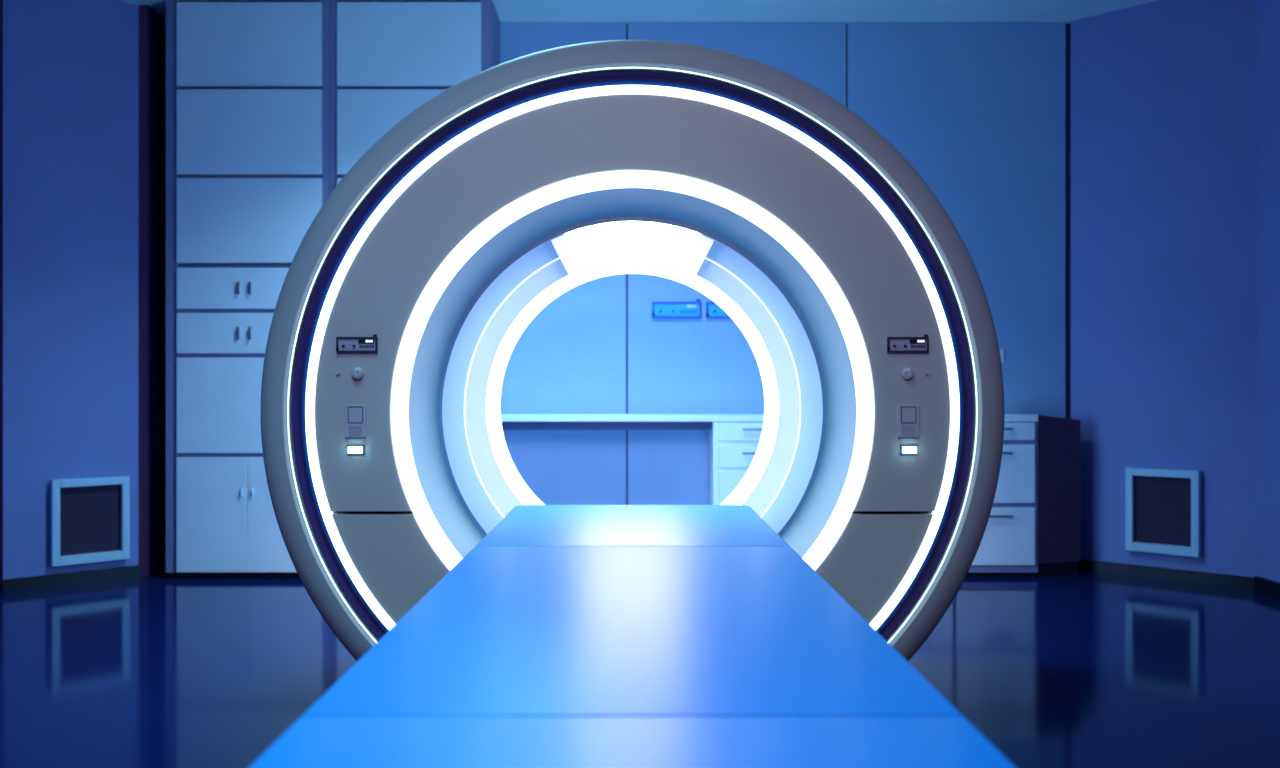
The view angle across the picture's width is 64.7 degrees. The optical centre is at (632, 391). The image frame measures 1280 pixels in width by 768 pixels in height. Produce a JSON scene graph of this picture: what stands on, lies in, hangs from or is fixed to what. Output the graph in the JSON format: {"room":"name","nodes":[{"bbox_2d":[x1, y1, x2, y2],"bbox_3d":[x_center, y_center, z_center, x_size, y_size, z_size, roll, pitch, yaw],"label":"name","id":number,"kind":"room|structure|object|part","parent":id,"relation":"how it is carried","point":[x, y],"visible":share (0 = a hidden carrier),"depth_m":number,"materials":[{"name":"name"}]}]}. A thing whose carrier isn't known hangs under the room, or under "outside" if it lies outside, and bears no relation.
{"room":"radiology room","nodes":[
{"label":"radiology room","id":0,"kind":"room"},
{"bbox_2d":[0,0,139,590],"bbox_3d":[-3.031,-0.565,5.455,0.659,3.180,0.120,0,0,-42],"label":"wall","id":1,"kind":"structure","parent":0,"point":[70,69],"depth_m":5.38,"materials":[{"name":"paint"}]},
{"bbox_2d":[3,565,139,591],"bbox_3d":[-2.986,0.994,5.407,0.659,0.062,0.012,0,0,-42],"label":"baseboard","id":2,"kind":"structure","parent":1,"relation":"attached to","point":[22,583],"depth_m":5.39,"materials":[{"name":"black"}]},
{"bbox_2d":[50,476,129,566],"bbox_3d":[-2.918,0.691,5.440,0.377,0.453,0.050,0,0,-42],"label":"air vent","id":3,"kind":"object","parent":1,"relation":"in","point":[90,517],"visible":1,"depth_m":5.44,"materials":[{"name":"metal"}]},
{"bbox_3d":[-2.930,0.691,5.454,0.303,0.379,0.011,0,0,-42],"label":"plate","id":4,"kind":"part","parent":3,"relation":"part of","materials":[{"name":"purple"}]},
{"bbox_2d":[140,5,161,575],"bbox_3d":[-2.721,-0.565,5.710,0.042,3.180,0.180,0,0,0],"label":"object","id":5,"kind":"structure","parent":1,"relation":"attached to","point":[150,20],"depth_m":5.66,"materials":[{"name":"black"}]},
{"bbox_2d":[162,38,165,559],"bbox_3d":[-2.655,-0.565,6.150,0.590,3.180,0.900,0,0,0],"label":"trim","id":6,"kind":"structure","parent":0,"point":[163,40],"depth_m":6.16,"materials":[{"name":"purple"}]},
{"bbox_2d":[249,717,1015,767],"bbox_3d":[0.000,0.367,0.708,0.702,0.050,0.717,0,0,0],"label":"cushion","id":7,"kind":"object","parent":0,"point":[311,742],"depth_m":0.98,"materials":[{"name":"blue plastic"}]},
{"bbox_2d":[119,0,1157,39],"bbox_3d":[0.000,-2.205,2.240,6.730,0.100,9.520,0,0,0],"label":"ceiling","id":8,"kind":"structure","parent":0,"point":[1067,11],"depth_m":5.71,"materials":[{"name":"paint"}]},
{"bbox_2d":[0,559,1279,767],"bbox_3d":[0.000,1.075,2.240,6.730,0.100,9.520,0,0,0],"label":"floor","id":9,"kind":"structure","parent":0,"point":[1087,669],"depth_m":3.76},
{"bbox_2d":[166,0,329,577],"bbox_3d":[-2.108,-0.563,5.685,0.897,3.176,0.378,0,0,0],"label":"tall cabinet","id":10,"kind":"object","parent":9,"relation":"on","point":[248,81],"visible":0.81,"depth_m":5.52,"materials":[{"name":"blue"}]},
{"bbox_3d":[-2.298,0.671,5.529,0.386,0.630,0.026,0,0,0],"label":"door","id":11,"kind":"part","parent":10,"relation":"part of","materials":[{"name":"white laminate"}]},
{"bbox_3d":[-2.096,0.072,5.529,0.791,0.523,0.026,0,0,0],"label":"door","id":12,"kind":"part","parent":10,"relation":"part of","materials":[{"name":"white laminate"}]},
{"bbox_3d":[-2.096,-0.322,5.529,0.791,0.222,0.026,0,0,0],"label":"drawer","id":13,"kind":"part","parent":10,"relation":"part of","materials":[{"name":"white laminate"}]},
{"bbox_3d":[-2.096,-0.567,5.529,0.791,0.224,0.026,0,0,0],"label":"drawer","id":14,"kind":"part","parent":10,"relation":"part of","materials":[{"name":"white laminate"}]},
{"bbox_3d":[-2.096,-0.938,5.529,0.791,0.463,0.026,0,0,0],"label":"door","id":15,"kind":"part","parent":10,"relation":"part of","materials":[{"name":"white laminate"}]},
{"bbox_3d":[-2.096,-1.422,5.529,0.791,0.463,0.026,0,0,0],"label":"door","id":16,"kind":"part","parent":10,"relation":"part of","materials":[{"name":"white laminate"}]},
{"bbox_3d":[-2.096,-1.903,5.529,0.791,0.454,0.026,0,0,0],"label":"door","id":17,"kind":"part","parent":10,"relation":"part of","materials":[{"name":"white laminate"}]},
{"bbox_3d":[-1.901,0.671,5.529,0.402,0.630,0.026,0,0,0],"label":"door","id":18,"kind":"part","parent":10,"relation":"part of","materials":[{"name":"white laminate"}]},
{"bbox_2d":[330,0,499,193],"bbox_3d":[-1.214,-0.563,5.685,0.889,3.176,0.378,0,0,0],"label":"tall cabinet","id":19,"kind":"object","parent":9,"relation":"on","point":[389,58],"visible":0.12,"depth_m":5.52,"materials":[{"name":"blue"}]},
{"bbox_3d":[-1.221,-1.422,5.529,0.788,0.463,0.026,0,0,0],"label":"door","id":20,"kind":"part","parent":19,"relation":"part of","materials":[{"name":"white laminate"}]},
{"bbox_3d":[-1.221,-1.903,5.529,0.788,0.454,0.026,0,0,0],"label":"door","id":21,"kind":"part","parent":19,"relation":"part of","materials":[{"name":"white laminate"}]},
{"bbox_2d":[260,40,1004,661],"bbox_3d":[0.000,0.030,3.308,2.034,1.987,1.265,0,0,0],"label":"scanner","id":22,"kind":"object","parent":9,"relation":"on","point":[402,309],"visible":0.73,"depth_m":2.69,"materials":[{"name":"plastic"}]},
{"bbox_2d":[348,445,363,454],"bbox_3d":[-0.737,0.154,2.685,0.043,0.025,0.016,0,0,0],"label":"lamp","id":23,"kind":"object","parent":22,"relation":"attached to","point":[352,449],"depth_m":2.68,"materials":[{"name":"white plastic"}]},
{"bbox_3d":[-0.733,-0.126,2.690,0.104,0.036,0.004,0,0,0],"label":"plate","id":24,"kind":"part","parent":22,"relation":"part of","materials":[{"name":"grey plastic"}]},
{"bbox_3d":[-0.732,-0.051,2.685,0.034,0.034,0.016,0,0,0],"label":"knob","id":25,"kind":"part","parent":22,"relation":"part of","materials":[{"name":"grey plastic"}]},
{"bbox_2d":[565,222,699,275],"bbox_3d":[0.000,-0.447,3.245,0.379,0.058,0.830,0,0,0],"label":"lamp","id":26,"kind":"object","parent":22,"relation":"attached to","point":[590,247],"depth_m":3.11,"materials":[{"name":"white plastic"}]},
{"bbox_3d":[0.000,0.615,2.713,1.610,0.576,0.040,0,0,0],"label":"panel","id":27,"kind":"part","parent":22,"relation":"part of","materials":[{"name":"plastic"}]},
{"bbox_3d":[0.000,-0.239,2.713,1.700,1.115,0.040,0,0,0],"label":"panel","id":28,"kind":"part","parent":22,"relation":"part of","materials":[{"name":"plastic"}]},
{"bbox_2d":[464,257,800,516],"bbox_3d":[0.000,0.053,3.150,1.062,1.062,0.009,0,0,0],"label":"light","id":29,"kind":"object","parent":22,"relation":"attached to","point":[479,339],"depth_m":3.15,"materials":[{"name":"white plastic"}]},
{"bbox_2d":[486,267,778,504],"bbox_3d":[0.000,0.053,3.730,1.073,1.073,0.340,0,0,0],"label":"light","id":30,"kind":"object","parent":22,"relation":"attached to","point":[500,452],"depth_m":3.72,"materials":[{"name":"white plastic"}]},
{"bbox_3d":[0.732,-0.051,2.685,0.034,0.034,0.016,0,0,0],"label":"knob","id":31,"kind":"part","parent":22,"relation":"part of","materials":[{"name":"grey plastic"}]},
{"bbox_3d":[0.733,-0.126,2.690,0.104,0.036,0.004,0,0,0],"label":"plate","id":32,"kind":"part","parent":22,"relation":"part of","materials":[{"name":"grey plastic"}]},
{"bbox_2d":[901,445,916,454],"bbox_3d":[0.736,0.154,2.685,0.043,0.025,0.016,0,0,0],"label":"lamp","id":33,"kind":"object","parent":22,"relation":"attached to","point":[905,449],"depth_m":2.68,"materials":[{"name":"white plastic"}]},
{"bbox_2d":[249,505,1015,767],"bbox_3d":[0.000,0.683,1.695,0.702,0.682,2.731,0,0,0],"label":"table","id":34,"kind":"object","parent":9,"relation":"on","point":[568,636],"visible":1,"depth_m":1.25,"materials":[{"name":"blue plastic"}]},
{"bbox_2d":[476,505,788,545],"bbox_3d":[0.000,0.367,2.653,0.702,0.050,0.816,0,0,0],"label":"cushion","id":35,"kind":"object","parent":34,"relation":"on","point":[524,525],"depth_m":2.55,"materials":[{"name":"blue plastic"}]},
{"bbox_2d":[302,546,962,716],"bbox_3d":[0.000,0.367,1.655,0.702,0.050,1.172,0,0,0],"label":"cushion","id":36,"kind":"object","parent":34,"relation":"on","point":[508,631],"depth_m":1.36,"materials":[{"name":"blue plastic"}]},
{"bbox_2d":[709,422,763,504],"bbox_3d":[0.677,0.596,5.707,0.462,0.859,0.326,0,0,0],"label":"drawer unit","id":37,"kind":"object","parent":9,"relation":"on","point":[733,446],"visible":0.38,"depth_m":5.57,"materials":[{"name":"white laminate"}]},
{"bbox_3d":[0.688,0.696,5.580,0.423,0.519,0.023,0,0,0],"label":"drawer","id":38,"kind":"part","parent":37,"relation":"part of","materials":[{"name":"white laminate"}]},
{"bbox_3d":[0.688,0.355,5.580,0.423,0.124,0.023,0,0,0],"label":"drawer","id":39,"kind":"part","parent":37,"relation":"part of","materials":[{"name":"white laminate"}]},
{"bbox_3d":[0.688,0.221,5.580,0.423,0.099,0.023,0,0,0],"label":"drawer","id":40,"kind":"part","parent":37,"relation":"part of","materials":[{"name":"white laminate"}]},
{"bbox_3d":[0.688,0.206,5.556,0.164,0.012,0.025,0,0,0],"label":"handle","id":41,"kind":"part","parent":37,"relation":"part of","materials":[{"name":"silver metal"}]},
{"bbox_2d":[501,414,1037,433],"bbox_3d":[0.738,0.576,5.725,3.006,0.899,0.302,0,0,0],"label":"countertop","id":42,"kind":"structure","parent":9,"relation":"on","point":[509,421],"depth_m":5.59,"materials":[{"name":"white laminate"}]},
{"bbox_3d":[-0.152,0.187,5.606,1.187,0.046,0.028,0,0,0],"label":"rail","id":43,"kind":"part","parent":42,"relation":"part of","materials":[{"name":"blue"}]},
{"bbox_2d":[966,422,1037,576],"bbox_3d":[2.011,0.596,5.707,0.457,0.859,0.326,0,0,0],"label":"drawer unit","id":44,"kind":"object","parent":9,"relation":"on","point":[1008,547],"visible":0.52,"depth_m":5.57,"materials":[{"name":"blue"}]},
{"bbox_3d":[2.006,0.683,5.556,0.164,0.012,0.025,0,0,0],"label":"handle","id":45,"kind":"part","parent":44,"relation":"part of","materials":[{"name":"silver metal"}]},
{"bbox_3d":[2.006,0.797,5.580,0.428,0.318,0.023,0,0,0],"label":"drawer","id":46,"kind":"part","parent":44,"relation":"part of","materials":[{"name":"white laminate"}]},
{"bbox_3d":[2.006,0.452,5.580,0.428,0.323,0.023,0,0,0],"label":"drawer","id":47,"kind":"part","parent":44,"relation":"part of","materials":[{"name":"white laminate"}]},
{"bbox_3d":[2.006,0.217,5.580,0.428,0.097,0.023,0,0,0],"label":"drawer","id":48,"kind":"part","parent":44,"relation":"part of","materials":[{"name":"white laminate"}]},
{"bbox_2d":[1035,415,1079,576],"bbox_3d":[2.381,0.576,5.692,0.267,0.898,0.216,0,0,0],"label":"base cabinet","id":49,"kind":"object","parent":9,"relation":"on","point":[1058,438],"visible":0.79,"depth_m":5.63,"materials":[{"name":"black laminate"}]},
{"bbox_2d":[500,22,1070,504],"bbox_3d":[0.075,-0.565,5.940,5.050,3.180,0.120,0,0,0],"label":"wall","id":50,"kind":"structure","parent":0,"point":[981,111],"depth_m":5.88,"materials":[{"name":"paint"}]},
{"bbox_2d":[652,299,700,317],"bbox_3d":[0.256,-0.484,5.868,0.285,0.111,0.022,0,0,0],"label":"wall panel","id":51,"kind":"object","parent":50,"relation":"attached to","point":[659,309],"visible":1,"depth_m":5.87,"materials":[{"name":"blue plastic"}]},
{"bbox_3d":[0.256,-0.476,5.874,0.273,0.084,0.010,0,0,0],"label":"plate","id":52,"kind":"part","parent":51,"relation":"part of","materials":[{"name":"blue plastic"}]},
{"bbox_2d":[706,302,730,317],"bbox_3d":[0.571,-0.484,5.868,0.285,0.111,0.022,0,0,0],"label":"wall panel","id":53,"kind":"object","parent":50,"relation":"attached to","point":[713,310],"visible":0.41,"depth_m":5.87,"materials":[{"name":"blue plastic"}]},
{"bbox_3d":[0.571,-0.476,5.874,0.273,0.084,0.010,0,0,0],"label":"plate","id":54,"kind":"part","parent":53,"relation":"part of","materials":[{"name":"blue plastic"}]},
{"bbox_2d":[999,349,1004,362],"bbox_3d":[2.147,-0.210,5.872,0.032,0.084,0.013,0,0,0],"label":"light switch","id":55,"kind":"object","parent":50,"relation":"attached to","point":[1002,351],"visible":0.76,"depth_m":5.87,"materials":[{"name":"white plastic"}]},
{"bbox_2d":[1071,0,1257,576],"bbox_3d":[2.936,-0.565,5.599,0.940,3.180,0.120,0,0,42],"label":"wall","id":56,"kind":"structure","parent":0,"point":[1164,93],"depth_m":5.53,"materials":[{"name":"paint"}]},
{"bbox_2d":[1125,467,1200,556],"bbox_3d":[2.895,0.651,5.519,0.366,0.460,0.050,0,0,42],"label":"air vent","id":57,"kind":"object","parent":56,"relation":"in","point":[1163,506],"visible":1,"depth_m":5.52,"materials":[{"name":"metal"}]},
{"bbox_3d":[2.908,0.651,5.533,0.292,0.386,0.011,0,0,42],"label":"plate","id":58,"kind":"part","parent":57,"relation":"part of","materials":[{"name":"black metal"}]},
{"bbox_2d":[1078,559,1253,588],"bbox_3d":[2.892,0.994,5.550,0.940,0.062,0.012,0,0,42],"label":"baseboard","id":59,"kind":"structure","parent":56,"relation":"attached to","point":[1227,580],"depth_m":5.51,"materials":[{"name":"black"}]},
{"bbox_2d":[1258,0,1279,581],"bbox_3d":[3.305,-0.565,1.420,0.120,3.180,7.640,0,0,0],"label":"wall","id":60,"kind":"structure","parent":0,"point":[1268,10],"depth_m":5.15,"materials":[{"name":"paint"}]},
{"bbox_2d":[1254,576,1279,597],"bbox_3d":[3.235,0.990,1.420,0.020,0.070,7.640,0,0,0],"label":"baseboard","id":61,"kind":"structure","parent":60,"relation":"attached to","point":[1261,584],"depth_m":5.14,"materials":[{"name":"black"}]}
]}

